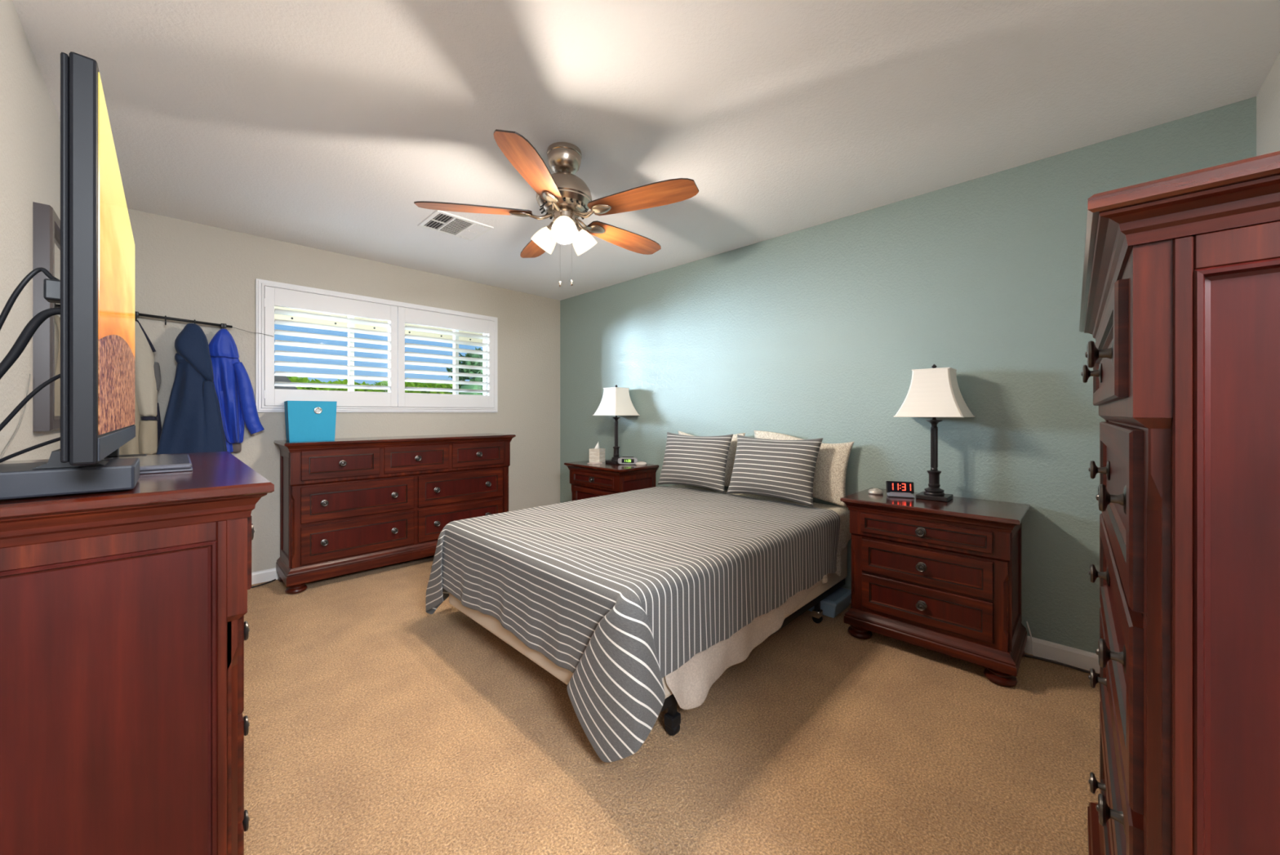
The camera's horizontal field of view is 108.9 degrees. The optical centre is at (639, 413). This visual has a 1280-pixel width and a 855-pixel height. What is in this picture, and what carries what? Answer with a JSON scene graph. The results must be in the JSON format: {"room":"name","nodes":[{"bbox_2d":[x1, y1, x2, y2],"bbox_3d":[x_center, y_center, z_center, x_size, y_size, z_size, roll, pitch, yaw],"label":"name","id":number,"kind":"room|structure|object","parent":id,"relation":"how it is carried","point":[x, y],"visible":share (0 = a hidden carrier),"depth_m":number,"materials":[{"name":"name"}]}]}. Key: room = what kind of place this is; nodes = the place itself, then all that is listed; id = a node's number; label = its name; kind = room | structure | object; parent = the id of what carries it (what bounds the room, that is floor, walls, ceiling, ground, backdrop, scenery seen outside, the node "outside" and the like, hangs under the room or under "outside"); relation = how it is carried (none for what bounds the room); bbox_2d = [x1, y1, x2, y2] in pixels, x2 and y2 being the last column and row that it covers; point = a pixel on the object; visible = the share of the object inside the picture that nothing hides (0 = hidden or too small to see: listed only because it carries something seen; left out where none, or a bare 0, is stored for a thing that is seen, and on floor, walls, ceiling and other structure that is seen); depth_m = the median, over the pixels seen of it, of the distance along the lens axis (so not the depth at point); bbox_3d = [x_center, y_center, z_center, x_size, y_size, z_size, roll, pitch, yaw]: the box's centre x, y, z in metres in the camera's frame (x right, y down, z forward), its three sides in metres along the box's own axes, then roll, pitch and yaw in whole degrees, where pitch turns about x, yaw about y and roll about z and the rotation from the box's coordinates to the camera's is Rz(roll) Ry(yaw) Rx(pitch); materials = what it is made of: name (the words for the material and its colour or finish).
{"room":"bedroom","nodes":[
{"label":"bedroom","id":0,"kind":"room"},
{"bbox_2d":[0,0,60,461],"bbox_3d":[-1.151,-0.028,0.549,5.943,2.440,0.140,0,0,45],"label":"wall","id":1,"kind":"structure","parent":0,"point":[30,123],"depth_m":1.45,"materials":[{"name":"grey paint"}]},
{"bbox_2d":[0,373,31,458],"bbox_3d":[-1.900,0.030,1.391,0.423,0.327,0.003,0,0,45],"label":"wire","id":2,"kind":"object","parent":1,"relation":"attached to","point":[17,429],"visible":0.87,"depth_m":1.44,"materials":[{"name":"grey"}]},
{"bbox_2d":[32,201,60,431],"bbox_3d":[-2.380,-0.335,1.887,0.820,0.795,0.042,0,0,45],"label":"wall mirror","id":3,"kind":"object","parent":1,"relation":"attached to","point":[46,222],"visible":0.41,"depth_m":1.60,"materials":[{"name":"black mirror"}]},
{"bbox_2d":[127,208,559,572],"bbox_3d":[-2.101,-0.028,3.920,0.140,2.440,3.612,0,0,45],"label":"wall","id":4,"kind":"structure","parent":0,"point":[184,269],"depth_m":3.50,"materials":[{"name":"beige paint"}]},
{"bbox_2d":[134,311,232,328],"bbox_3d":[-2.947,-0.574,2.878,0.115,0.080,0.569,0,0,45],"label":"rail","id":5,"kind":"object","parent":4,"relation":"attached to","point":[137,314],"visible":0.86,"depth_m":2.89,"materials":[{"name":"black metal"}]},
{"bbox_2d":[119,320,161,454],"bbox_3d":[-3.016,-0.116,2.730,0.126,0.879,0.239,0,0,45],"label":"jacket","id":6,"kind":"object","parent":5,"relation":"hanging from","point":[148,424],"visible":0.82,"depth_m":2.73,"materials":[{"name":"beige fabric"}]},
{"bbox_2d":[155,323,226,453],"bbox_3d":[-2.819,-0.087,2.885,0.140,0.960,0.346,0,0,45],"label":"jacket","id":7,"kind":"object","parent":5,"relation":"hanging from","point":[193,422],"visible":0.85,"depth_m":2.85,"materials":[{"name":"blue fabric"}]},
{"bbox_2d":[174,323,213,381],"bbox_3d":[-2.807,-0.382,2.882,0.110,0.371,0.178,0,0,45],"label":"hood","id":8,"kind":"object","parent":7,"relation":"attached to","point":[193,358],"depth_m":2.85,"materials":[{"name":"blue fabric"}]},
{"bbox_2d":[208,328,264,453],"bbox_3d":[-2.706,-0.146,3.073,0.126,0.827,0.286,0,0,45],"label":"jacket","id":9,"kind":"object","parent":5,"relation":"hanging from","point":[233,388],"visible":0.79,"depth_m":3.04,"materials":[{"name":"blue fabric"}]},
{"bbox_2d":[208,328,239,358],"bbox_3d":[-2.745,-0.463,3.021,0.092,0.194,0.152,0,0,39],"label":"hood","id":10,"kind":"object","parent":9,"relation":"attached to","point":[222,345],"depth_m":3.00,"materials":[{"name":"blue fabric"}]},
{"bbox_2d":[232,443,241,452],"bbox_3d":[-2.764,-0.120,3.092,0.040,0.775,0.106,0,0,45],"label":"electrical outlet","id":11,"kind":"object","parent":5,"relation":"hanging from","point":[237,447],"visible":0.12,"depth_m":3.10,"materials":[{"name":"grey plastic"}]},
{"bbox_2d":[251,567,279,584],"bbox_3d":[-2.046,1.151,3.866,0.013,0.083,3.332,0,0,45],"label":"baseboard","id":12,"kind":"structure","parent":4,"relation":"attached to","point":[267,575],"depth_m":3.24,"materials":[{"name":"white paint"}]},
{"bbox_2d":[263,285,397,406],"bbox_3d":[-2.356,-0.476,3.544,0.076,0.844,0.873,0,0,45],"label":"plantation shutter","id":13,"kind":"object","parent":4,"relation":"attached to","point":[273,296],"visible":0.99,"depth_m":3.50,"materials":[{"name":"white paint"}]},
{"bbox_2d":[255,278,497,412],"bbox_3d":[-2.045,-0.476,3.854,0.032,0.934,1.831,0,0,45],"label":"trim","id":14,"kind":"structure","parent":4,"relation":"attached to","point":[260,283],"depth_m":3.58,"materials":[{"name":"white paint"}]},
{"bbox_2d":[347,315,488,395],"bbox_3d":[-2.122,-0.477,3.934,0.050,0.840,1.730,0,0,45],"label":"window","id":15,"kind":"structure","parent":4,"relation":"in","point":[350,381],"depth_m":4.30,"materials":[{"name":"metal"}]},
{"bbox_2d":[397,306,494,407],"bbox_3d":[-1.739,-0.476,4.170,0.076,0.844,0.877,0,0,45],"label":"plantation shutter","id":16,"kind":"object","parent":15,"relation":"attached to","point":[405,315],"visible":1,"depth_m":4.11,"materials":[{"name":"white paint"}]},
{"bbox_2d":[12,0,1279,300],"bbox_3d":[0.017,-1.298,1.835,6.083,0.100,3.612,0,0,45],"label":"ceiling","id":17,"kind":"structure","parent":0,"point":[318,124],"depth_m":1.81,"materials":[{"name":"white paint"}]},
{"bbox_2d":[417,209,493,240],"bbox_3d":[-1.226,-1.241,3.045,0.330,0.012,0.370,0,0,45],"label":"ceiling vent","id":18,"kind":"object","parent":17,"relation":"in","point":[440,221],"visible":0.99,"depth_m":3.03,"materials":[{"name":"white metal"}]},
{"bbox_2d":[413,129,698,286],"bbox_3d":[-0.413,-0.926,2.174,1.214,0.643,1.276,0,0,-10],"label":"ceiling fan","id":19,"kind":"object","parent":17,"relation":"hanging from","point":[563,196],"visible":1,"depth_m":2.09,"materials":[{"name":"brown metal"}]},
{"bbox_2d":[242,555,1100,854],"bbox_3d":[0.017,1.242,1.835,6.083,0.100,3.612,0,0,45],"label":"floor","id":20,"kind":"structure","parent":0,"point":[380,723],"depth_m":1.64,"materials":[{"name":"beige carpet"}]},
{"bbox_2d":[0,451,274,854],"bbox_3d":[-1.224,0.661,1.059,1.020,1.062,0.472,0,0,45],"label":"dresser","id":21,"kind":"object","parent":20,"relation":"on","point":[124,630],"visible":1,"depth_m":0.76,"materials":[{"name":"brown wood"}]},
{"bbox_2d":[0,51,146,499],"bbox_3d":[-1.221,-0.191,0.934,1.010,0.639,0.281,0,0,44],"label":"television","id":22,"kind":"object","parent":21,"relation":"on","point":[95,291],"visible":0.98,"depth_m":0.67,"materials":[{"name":"black plastic"}]},
{"bbox_2d":[0,266,59,330],"bbox_3d":[-1.080,-0.061,0.771,0.226,0.378,0.032,0,0,-6],"label":"power cord","id":23,"kind":"object","parent":22,"relation":"attached to","point":[6,310],"visible":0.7,"depth_m":0.77,"materials":[{"name":"black plastic"}]},
{"bbox_2d":[0,306,60,379],"bbox_3d":[-1.076,-0.028,0.761,0.221,0.308,0.024,0,0,-15],"label":"cable","id":24,"kind":"object","parent":22,"relation":"attached to","point":[34,323],"visible":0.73,"depth_m":0.77,"materials":[{"name":"black plastic"}]},
{"bbox_2d":[0,436,60,462],"bbox_3d":[-1.064,0.079,0.766,0.222,0.099,0.012,0,0,-10],"label":"cable","id":25,"kind":"object","parent":22,"relation":"attached to","point":[33,447],"visible":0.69,"depth_m":0.77,"materials":[{"name":"black plastic"}]},
{"bbox_2d":[0,373,60,431],"bbox_3d":[-1.052,0.025,0.757,0.195,0.207,0.010,0,0,-15],"label":"cable","id":26,"kind":"object","parent":22,"relation":"attached to","point":[28,397],"visible":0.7,"depth_m":0.76,"materials":[{"name":"black plastic"}]},
{"bbox_2d":[251,578,275,587],"bbox_3d":[-2.687,1.182,3.104,0.054,0.013,0.355,0,0,40],"label":"cord","id":27,"kind":"object","parent":20,"relation":"on","point":[274,579],"visible":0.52,"depth_m":3.17,"materials":[{"name":"black plastic"}]},
{"bbox_2d":[274,432,515,594],"bbox_3d":[-1.874,0.693,3.712,0.452,1.000,1.670,0,0,45],"label":"dresser","id":28,"kind":"object","parent":20,"relation":"on","point":[348,505],"visible":0.89,"depth_m":3.37,"materials":[{"name":"brown wood"}]},
{"bbox_2d":[284,400,337,441],"bbox_3d":[-2.362,0.053,3.279,0.280,0.278,0.283,0,0,-41],"label":"box","id":29,"kind":"object","parent":28,"relation":"on","point":[305,420],"visible":1,"depth_m":3.18,"materials":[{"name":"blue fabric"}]},
{"bbox_2d":[564,458,658,500],"bbox_3d":[-0.266,0.823,4.113,0.745,0.740,0.475,0,0,45],"label":"nightstand","id":30,"kind":"object","parent":20,"relation":"on","point":[586,480],"visible":0.21,"depth_m":3.94,"materials":[{"name":"brown wood"}]},
{"bbox_2d":[586,462,602,464],"bbox_3d":[-0.407,0.449,4.126,0.080,0.007,0.110,0,0,45],"label":"notepad","id":31,"kind":"object","parent":30,"relation":"on","point":[592,463],"visible":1,"depth_m":4.11,"materials":[{"name":"beige paper"}]},
{"bbox_2d":[589,441,604,462],"bbox_3d":[-0.398,0.355,4.250,0.110,0.194,0.110,0,0,25],"label":"tissue box","id":32,"kind":"object","parent":30,"relation":"on","point":[597,454],"visible":0.99,"depth_m":4.21,"materials":[{"name":"white cardboard"}]},
{"bbox_2d":[592,384,639,463],"bbox_3d":[-0.217,0.095,4.188,0.309,0.714,0.309,0,0,45],"label":"table lamp","id":33,"kind":"object","parent":30,"relation":"on","point":[615,401],"visible":0.95,"depth_m":4.12,"materials":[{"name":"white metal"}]},
{"bbox_2d":[617,456,637,464],"bbox_3d":[-0.106,0.417,4.061,0.176,0.064,0.065,0,0,7],"label":"alarm clock","id":34,"kind":"object","parent":30,"relation":"on","point":[624,460],"visible":0.98,"depth_m":4.03,"materials":[{"name":"silver metal"}]},
{"bbox_2d":[635,461,647,465],"bbox_3d":[0.011,0.436,4.002,0.100,0.031,0.100,0,0,45],"label":"machine","id":35,"kind":"object","parent":30,"relation":"on","point":[639,463],"visible":1,"depth_m":3.97,"materials":[{"name":"beige plastic"}]},
{"bbox_2d":[659,577,844,735],"bbox_3d":[0.186,1.108,2.694,1.347,0.168,1.760,0,0,45],"label":"frame","id":36,"kind":"object","parent":20,"relation":"on","point":[672,718],"visible":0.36,"depth_m":2.30,"materials":[{"name":"black metal"}]},
{"bbox_2d":[448,546,847,697],"bbox_3d":[0.133,0.914,2.640,1.375,0.213,1.910,0,0,45],"label":"box spring","id":37,"kind":"object","parent":36,"relation":"on","point":[489,622],"visible":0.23,"depth_m":2.08,"materials":[{"name":"beige fabric"}]},
{"bbox_3d":[0.133,0.696,2.640,1.386,0.216,1.920,0,0,45],"label":"mattress","id":38,"kind":"object","parent":37,"relation":"on","visible":0},
{"bbox_2d":[425,485,839,762],"bbox_3d":[-0.012,0.858,2.635,1.697,0.578,1.793,0,0,45],"label":"coverlet","id":39,"kind":"object","parent":38,"relation":"on","point":[620,591],"visible":1,"depth_m":1.90,"materials":[{"name":"grey fabric"}]},
{"bbox_2d":[657,431,733,493],"bbox_3d":[0.401,0.355,3.449,0.602,0.411,0.211,0,0,41],"label":"pillow","id":40,"kind":"object","parent":39,"relation":"on","point":[693,460],"visible":1,"depth_m":3.35,"materials":[{"name":"grey fabric"}]},
{"bbox_2d":[726,434,822,506],"bbox_3d":[0.860,0.356,3.002,0.225,0.409,0.632,0,0,-42],"label":"pillow","id":41,"kind":"object","parent":39,"relation":"on","point":[784,469],"visible":1,"depth_m":2.90,"materials":[{"name":"grey fabric"}]},
{"bbox_2d":[665,580,820,709],"bbox_3d":[0.540,0.894,2.058,0.040,0.402,1.290,0,0,43],"label":"bed skirt","id":42,"kind":"object","parent":38,"relation":"on","point":[691,683],"visible":0.33,"depth_m":1.83,"materials":[{"name":"beige fabric"}]},
{"bbox_2d":[667,484,851,583],"bbox_3d":[0.665,0.767,3.166,1.416,0.371,0.444,0,0,45],"label":"fitted sheet","id":43,"kind":"object","parent":38,"relation":"on","point":[845,535],"visible":0.26,"depth_m":2.81,"materials":[{"name":"beige fabric"}]},
{"bbox_2d":[677,430,745,486],"bbox_3d":[0.527,0.353,3.556,0.640,0.424,0.098,0,0,42],"label":"pillow","id":44,"kind":"object","parent":43,"relation":"on","point":[732,449],"visible":0.12,"depth_m":3.40,"materials":[{"name":"beige fabric"}]},
{"bbox_2d":[753,430,853,506],"bbox_3d":[1.049,0.348,3.056,0.087,0.454,0.725,0,0,-41],"label":"pillow","id":45,"kind":"object","parent":43,"relation":"on","point":[832,461],"visible":0.38,"depth_m":2.87,"materials":[{"name":"beige fabric"}]},
{"bbox_2d":[808,586,851,617],"bbox_3d":[1.038,1.139,2.907,0.524,0.102,0.284,0,0,45],"label":"storage bin","id":46,"kind":"object","parent":20,"relation":"on","point":[839,600],"visible":0.32,"depth_m":2.69,"materials":[{"name":"blue plastic"}]},
{"bbox_2d":[840,487,1030,686],"bbox_3d":[1.508,0.823,2.366,0.745,0.740,0.475,0,0,45],"label":"nightstand","id":47,"kind":"object","parent":20,"relation":"on","point":[944,577],"visible":0.99,"depth_m":2.19,"materials":[{"name":"brown wood"}]},
{"bbox_2d":[868,488,883,494],"bbox_3d":[1.329,0.437,2.579,0.076,0.030,0.076,0,0,45],"label":"machine","id":48,"kind":"object","parent":47,"relation":"on","point":[874,491],"visible":1,"depth_m":2.55,"materials":[{"name":"beige plastic"}]},
{"bbox_2d":[885,480,914,497],"bbox_3d":[1.417,0.411,2.490,0.132,0.078,0.068,0,0,21],"label":"alarm clock","id":49,"kind":"object","parent":47,"relation":"on","point":[894,488],"visible":1,"depth_m":2.49,"materials":[{"name":"grey plastic"}]},
{"bbox_2d":[893,364,974,502],"bbox_3d":[1.565,0.095,2.434,0.309,0.714,0.309,0,0,45],"label":"table lamp","id":50,"kind":"object","parent":47,"relation":"on","point":[934,392],"visible":1,"depth_m":2.37,"materials":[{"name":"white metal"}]},
{"bbox_2d":[1026,621,1057,660],"bbox_3d":[1.954,1.110,2.225,0.118,0.158,0.022,0,0,45],"label":"cord","id":51,"kind":"object","parent":20,"relation":"on","point":[1026,621],"visible":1,"depth_m":2.25,"materials":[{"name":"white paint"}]},
{"bbox_2d":[1024,653,1099,675],"bbox_3d":[2.024,1.182,2.129,0.504,0.014,0.047,0,0,45],"label":"cord","id":52,"kind":"object","parent":20,"relation":"on","point":[1025,655],"visible":0.56,"depth_m":2.16,"materials":[{"name":"grey plastic"}]},
{"bbox_2d":[1079,151,1279,854],"bbox_3d":[1.004,0.476,0.715,0.452,1.432,1.020,0,0,43],"label":"dresser","id":53,"kind":"object","parent":20,"relation":"on","point":[1180,296],"visible":1,"depth_m":0.47,"materials":[{"name":"brown wood"}]},
{"bbox_2d":[560,96,1256,653],"bbox_3d":[0.872,-0.028,3.430,4.783,2.440,0.140,0,0,45],"label":"wall","id":54,"kind":"structure","parent":0,"point":[820,331],"depth_m":2.62,"materials":[{"name":"teal paint"}]},
{"bbox_2d":[842,586,1099,673],"bbox_3d":[0.768,1.151,3.425,4.643,0.083,0.013,0,0,45],"label":"baseboard","id":55,"kind":"structure","parent":54,"relation":"attached to","point":[1073,656],"depth_m":2.18,"materials":[{"name":"white paint"}]},
{"bbox_2d":[1256,52,1279,156],"bbox_3d":[1.308,-0.028,0.565,0.140,2.440,3.332,0,0,45],"label":"wall","id":56,"kind":"structure","parent":0,"point":[1268,99],"depth_m":1.67,"materials":[{"name":"grey paint"}]},
{"label":"outside","id":57,"kind":"structure","parent":0,"visible":0},
{"bbox_3d":[-14.388,1.402,16.970,35.683,0.180,32.000,0,0,45],"label":"ground","id":58,"kind":"structure","parent":57,"visible":0},
{"bbox_2d":[274,375,297,389],"bbox_3d":[-5.265,0.422,5.057,1.200,1.780,2.220,0,0,45],"label":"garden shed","id":59,"kind":"object","parent":58,"relation":"on","point":[277,378],"visible":0.04,"depth_m":5.33,"materials":[{"name":"grey"}]},
{"bbox_2d":[279,370,460,394],"bbox_3d":[-5.440,0.307,7.586,1.185,2.011,9.378,0,0,45],"label":"hedge","id":60,"kind":"object","parent":58,"relation":"on","point":[293,379],"visible":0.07,"depth_m":7.88,"materials":[{"name":"green plant"}]},
{"bbox_2d":[274,306,483,342],"bbox_3d":[-2.529,0.102,4.594,1.250,2.420,7.000,0,0,45],"label":"patio cover","id":61,"kind":"object","parent":58,"relation":"on","point":[282,317],"visible":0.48,"depth_m":4.90,"materials":[{"name":"beige paint"}]},
{"bbox_2d":[446,346,483,395],"bbox_3d":[-2.070,-0.115,8.433,1.591,2.855,2.506,0,0,45],"label":"tree","id":62,"kind":"object","parent":58,"relation":"on","point":[469,355],"visible":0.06,"depth_m":7.63,"materials":[{"name":"green plant"}]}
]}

